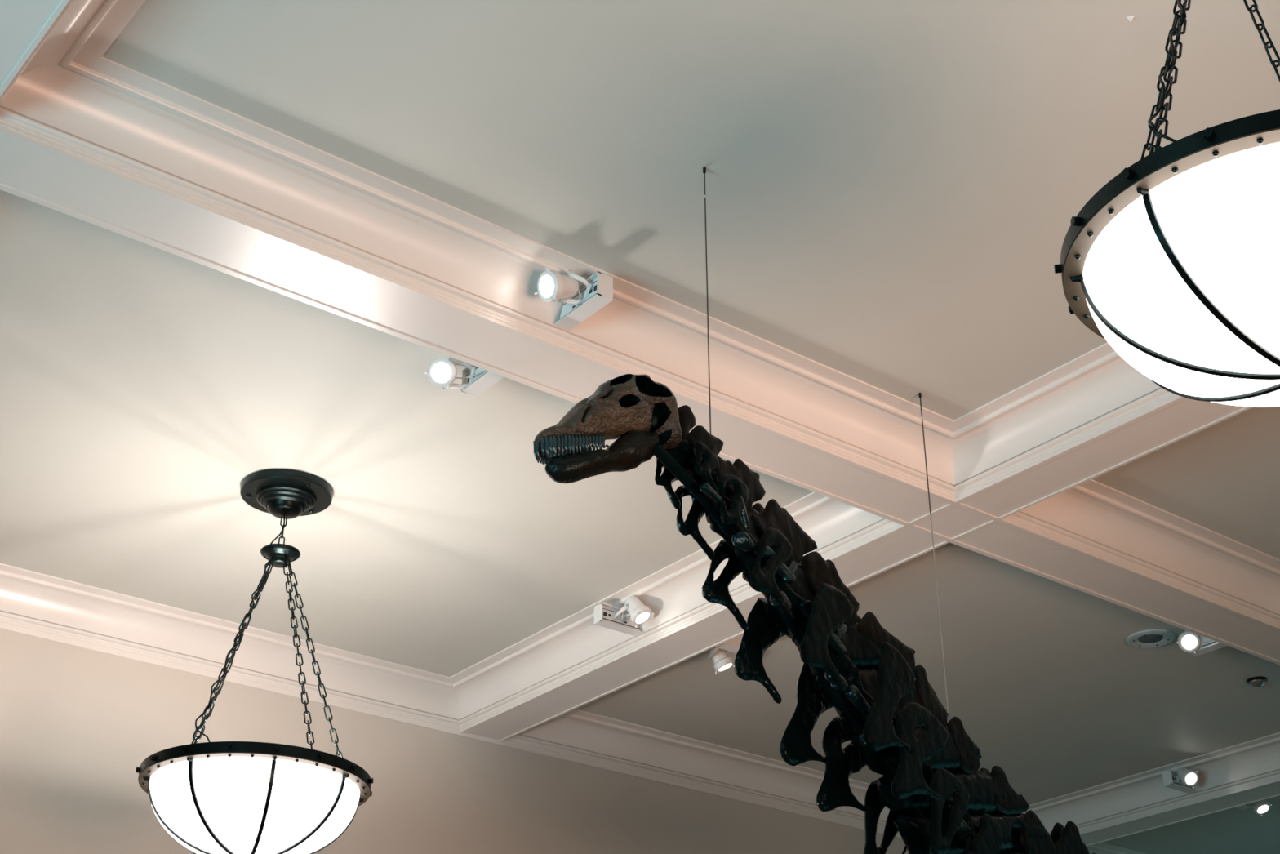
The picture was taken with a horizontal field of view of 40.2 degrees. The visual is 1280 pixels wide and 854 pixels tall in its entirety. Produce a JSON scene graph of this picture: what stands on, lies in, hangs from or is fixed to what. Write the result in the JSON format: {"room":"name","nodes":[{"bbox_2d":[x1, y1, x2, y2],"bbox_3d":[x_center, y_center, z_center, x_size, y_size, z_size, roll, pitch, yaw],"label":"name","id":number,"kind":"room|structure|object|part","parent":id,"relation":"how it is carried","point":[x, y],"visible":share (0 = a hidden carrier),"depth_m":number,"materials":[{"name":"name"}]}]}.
{"room":"museum","nodes":[
{"label":"museum","id":0,"kind":"room"},
{"bbox_2d":[0,628,908,853],"bbox_3d":[-4.158,4.604,12.464,34.900,6.951,0.300,20,-34,-33],"label":"wall","id":1,"kind":"structure","parent":0,"point":[77,723],"depth_m":14.63,"materials":[{"name":"paint"}]},
{"bbox_2d":[0,624,902,838],"bbox_3d":[-4.065,1.810,13.831,34.900,0.028,0.016,20,-34,-33],"label":"trim","id":2,"kind":"structure","parent":1,"relation":"attached to","point":[2,626],"depth_m":15.24,"materials":[{"name":"paint"}]},
{"bbox_2d":[0,0,1279,853],"bbox_3d":[3.233,-2.889,5.795,34.900,0.581,24.265,20,-34,-33],"label":"ceiling","id":3,"kind":"structure","parent":0,"point":[239,239],"depth_m":10.41,"materials":[{"name":"paint"}]},
{"bbox_2d":[135,468,373,853],"bbox_3d":[-2.420,1.562,11.388,1.476,2.584,1.476,20,-34,-33],"label":"pendant lamp","id":4,"kind":"object","parent":3,"relation":"hanging from","point":[215,797],"visible":1,"depth_m":10.58,"materials":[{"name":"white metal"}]},
{"bbox_3d":[-2.418,2.476,10.895,1.300,0.468,1.300,20,-34,-33],"label":"lamp shade","id":5,"kind":"part","parent":4,"relation":"part of","materials":[{"name":"white glass"}]},
{"bbox_3d":[-2.437,0.445,12.070,5.825,0.030,4.875,20,-34,-33],"label":"coffer panel","id":6,"kind":"part","parent":3,"relation":"part of","materials":[{"name":"paint"}]},
{"bbox_3d":[-2.437,0.595,11.989,6.455,0.351,5.505,20,-34,-33],"label":"cove moulding","id":7,"kind":"part","parent":3,"relation":"part of","materials":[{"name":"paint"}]},
{"bbox_2d":[423,356,503,396],"bbox_3d":[-1.023,-0.365,10.233,0.365,0.272,0.490,20,-34,-33],"label":"spotlight","id":8,"kind":"object","parent":3,"relation":"attached to","point":[442,372],"visible":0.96,"depth_m":10.23,"materials":[{"name":"white metal"}]},
{"bbox_3d":[-1.078,-0.246,10.340,0.165,0.043,0.035,-2,-28,3],"label":"yoke arm","id":9,"kind":"part","parent":8,"relation":"part of","materials":[{"name":"white metal"}]},
{"bbox_3d":[-1.059,-0.370,10.336,0.162,0.081,0.036,2,-28,-3],"label":"yoke arm","id":10,"kind":"part","parent":8,"relation":"part of","materials":[{"name":"white metal"}]},
{"bbox_3d":[-0.915,-0.339,10.258,0.007,0.074,0.370,20,-34,-33],"label":"plate","id":11,"kind":"part","parent":8,"relation":"part of","materials":[{"name":"white metal"}]},
{"bbox_2d":[534,266,613,330],"bbox_3d":[-0.412,-0.742,9.547,0.361,0.261,0.400,20,-34,-33],"label":"spotlight","id":12,"kind":"object","parent":3,"relation":"attached to","point":[581,300],"visible":1,"depth_m":9.49,"materials":[{"name":"white metal"}]},
{"bbox_3d":[-0.367,-0.694,9.556,0.137,0.046,0.037,3,-28,-5],"label":"yoke arm","id":13,"kind":"part","parent":12,"relation":"part of","materials":[{"name":"white metal"}]},
{"bbox_3d":[-0.328,-0.699,9.593,0.007,0.074,0.370,20,-34,-33],"label":"plate","id":14,"kind":"part","parent":12,"relation":"part of","materials":[{"name":"white metal"}]},
{"bbox_3d":[-0.327,-0.802,9.504,0.135,0.074,0.038,11,-30,-19],"label":"yoke arm","id":15,"kind":"part","parent":12,"relation":"part of","materials":[{"name":"white metal"}]},
{"bbox_3d":[2.184,-2.209,6.810,6.455,0.351,8.612,20,-34,-33],"label":"cove moulding","id":16,"kind":"part","parent":3,"relation":"part of","materials":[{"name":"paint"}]},
{"bbox_2d":[594,595,654,635],"bbox_3d":[-0.074,1.441,13.574,0.400,0.279,0.410,20,-34,-33],"label":"spotlight","id":17,"kind":"object","parent":3,"relation":"attached to","point":[616,617],"visible":1,"depth_m":13.57,"materials":[{"name":"white metal"}]},
{"bbox_3d":[-0.175,1.410,13.728,0.050,0.076,0.050,20,-34,-33],"label":"mounting stem","id":18,"kind":"part","parent":17,"relation":"part of","materials":[{"name":"white metal"}]},
{"bbox_3d":[-0.157,1.495,13.656,0.370,0.074,0.007,20,-34,-33],"label":"plate","id":19,"kind":"part","parent":17,"relation":"part of","materials":[{"name":"white metal"}]},
{"bbox_3d":[-0.152,1.429,13.542,0.040,0.062,0.202,16,-32,-27],"label":"yoke arm","id":20,"kind":"part","parent":17,"relation":"part of","materials":[{"name":"white metal"}]},
{"bbox_3d":[-0.059,1.440,13.629,0.040,0.077,0.201,25,-37,-38],"label":"yoke arm","id":21,"kind":"part","parent":17,"relation":"part of","materials":[{"name":"white metal"}]},
{"bbox_3d":[2.184,-2.359,6.891,5.825,0.030,7.982,20,-34,-33],"label":"coffer panel","id":22,"kind":"part","parent":3,"relation":"part of","materials":[{"name":"paint"}]},
{"bbox_2d":[702,167,711,433],"bbox_3d":[0.325,-0.613,8.432,0.015,1.571,0.015,7,-29,-14],"label":"wire","id":23,"kind":"object","parent":3,"relation":"hanging from","point":[704,168],"visible":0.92,"depth_m":8.43,"materials":[{"name":"grey metal"}]},
{"bbox_2d":[706,634,742,674],"bbox_3d":[0.705,1.771,14.191,0.358,0.275,0.698,-3,-29,6],"label":"spotlight","id":24,"kind":"object","parent":3,"relation":"attached to","point":[722,660],"visible":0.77,"depth_m":14.33,"materials":[{"name":"white metal"}]},
{"bbox_3d":[0.614,1.816,14.244,0.039,0.061,0.394,5,-29,-10],"label":"yoke arm","id":25,"kind":"part","parent":24,"relation":"part of","materials":[{"name":"white metal"}]},
{"bbox_3d":[3.026,2.625,15.764,6.622,0.351,5.505,20,-34,-33],"label":"cove moulding","id":26,"kind":"part","parent":3,"relation":"part of","materials":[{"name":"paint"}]},
{"bbox_3d":[3.026,2.475,15.845,5.992,0.030,4.875,20,-34,-33],"label":"coffer panel","id":27,"kind":"part","parent":3,"relation":"part of","materials":[{"name":"paint"}]},
{"bbox_2d":[918,392,949,720],"bbox_3d":[1.736,0.728,10.332,0.016,2.131,0.016,20,-34,-33],"label":"wire","id":28,"kind":"object","parent":3,"relation":"hanging from","point":[919,393],"visible":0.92,"depth_m":10.31,"materials":[{"name":"grey metal"}]},
{"bbox_2d":[533,373,1096,853],"bbox_3d":[1.698,1.834,9.586,0.497,1.863,7.130,-17,-33,29],"label":"skeleton","id":29,"kind":"object","parent":28,"relation":"hanging from","point":[936,796],"visible":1,"depth_m":8.47,"materials":[{"name":"black"}]},
{"bbox_2d":[1126,16,1134,22],"bbox_3d":[2.196,-1.830,7.825,0.028,0.012,0.028,20,-34,-33],"label":"ceiling hook","id":30,"kind":"object","parent":3,"relation":"attached to","point":[1130,19],"visible":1,"depth_m":7.83,"materials":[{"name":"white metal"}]},
{"bbox_3d":[7.647,-0.179,10.585,6.622,0.351,8.612,20,-34,-33],"label":"cove moulding","id":31,"kind":"part","parent":3,"relation":"part of","materials":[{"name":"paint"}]},
{"bbox_2d":[1125,629,1175,648],"bbox_3d":[4.226,1.758,14.464,0.400,0.024,0.400,20,-34,-33],"label":"ceiling speaker","id":32,"kind":"object","parent":3,"relation":"attached to","point":[1148,638],"visible":1,"depth_m":14.45,"materials":[{"name":"grey"}]},
{"bbox_2d":[1137,634,1163,643],"bbox_3d":[4.226,1.753,14.467,0.208,0.008,0.208,20,-34,-33],"label":"grille","id":33,"kind":"object","parent":32,"relation":"attached to","point":[1145,638],"depth_m":14.46,"materials":[{"name":"grey metal"}]},
{"bbox_2d":[1053,0,1279,408],"bbox_3d":[2.160,-1.254,6.274,1.477,2.499,1.477,20,-34,-33],"label":"pendant lamp","id":34,"kind":"object","parent":3,"relation":"hanging from","point":[1174,262],"visible":1,"depth_m":5.58,"materials":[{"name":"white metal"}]},
{"bbox_3d":[2.162,-0.378,5.801,1.300,0.468,1.300,20,-34,-33],"label":"lamp shade","id":35,"kind":"part","parent":34,"relation":"part of","materials":[{"name":"white glass"}]},
{"bbox_2d":[1162,765,1198,793],"bbox_3d":[5.456,3.483,17.375,0.426,0.276,0.346,20,-34,-33],"label":"spotlight","id":36,"kind":"object","parent":3,"relation":"attached to","point":[1183,779],"visible":1,"depth_m":17.34,"materials":[{"name":"white metal"}]},
{"bbox_3d":[5.385,3.445,17.514,0.050,0.076,0.050,20,-34,-33],"label":"mounting stem","id":37,"kind":"part","parent":36,"relation":"part of","materials":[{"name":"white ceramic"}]},
{"bbox_3d":[5.403,3.530,17.442,0.370,0.074,0.007,20,-34,-33],"label":"plate","id":38,"kind":"part","parent":36,"relation":"part of","materials":[{"name":"white metal"}]},
{"bbox_3d":[8.490,4.654,19.539,6.455,0.351,5.505,20,-34,-33],"label":"cove moulding","id":39,"kind":"part","parent":3,"relation":"part of","materials":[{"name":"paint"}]},
{"bbox_3d":[7.647,-0.329,10.666,5.992,0.030,7.982,20,-34,-33],"label":"coffer panel","id":40,"kind":"part","parent":3,"relation":"part of","materials":[{"name":"paint"}]},
{"bbox_3d":[8.489,4.504,19.620,5.825,0.030,4.875,20,-34,-33],"label":"coffer panel","id":41,"kind":"part","parent":3,"relation":"part of","materials":[{"name":"paint"}]},
{"bbox_2d":[1176,630,1226,656],"bbox_3d":[4.512,1.679,14.050,0.276,0.256,0.470,20,-34,-33],"label":"spotlight","id":42,"kind":"object","parent":3,"relation":"attached to","point":[1193,643],"visible":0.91,"depth_m":14.05,"materials":[{"name":"white metal"}]},
{"bbox_3d":[4.579,1.702,14.054,0.007,0.074,0.370,20,-34,-33],"label":"plate","id":43,"kind":"part","parent":42,"relation":"part of","materials":[{"name":"white metal"}]},
{"bbox_2d":[1235,799,1271,816],"bbox_3d":[6.199,3.835,18.020,0.617,0.284,0.229,10,-30,-19],"label":"spotlight","id":44,"kind":"object","parent":3,"relation":"attached to","point":[1260,807],"visible":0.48,"depth_m":18.01,"materials":[{"name":"white metal"}]},
{"bbox_2d":[1246,675,1266,687],"bbox_3d":[5.413,2.247,15.331,0.176,0.064,0.176,20,-34,-33],"label":"dome","id":45,"kind":"object","parent":3,"relation":"attached to","point":[1259,681],"visible":1,"depth_m":15.29,"materials":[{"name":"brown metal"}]}
]}

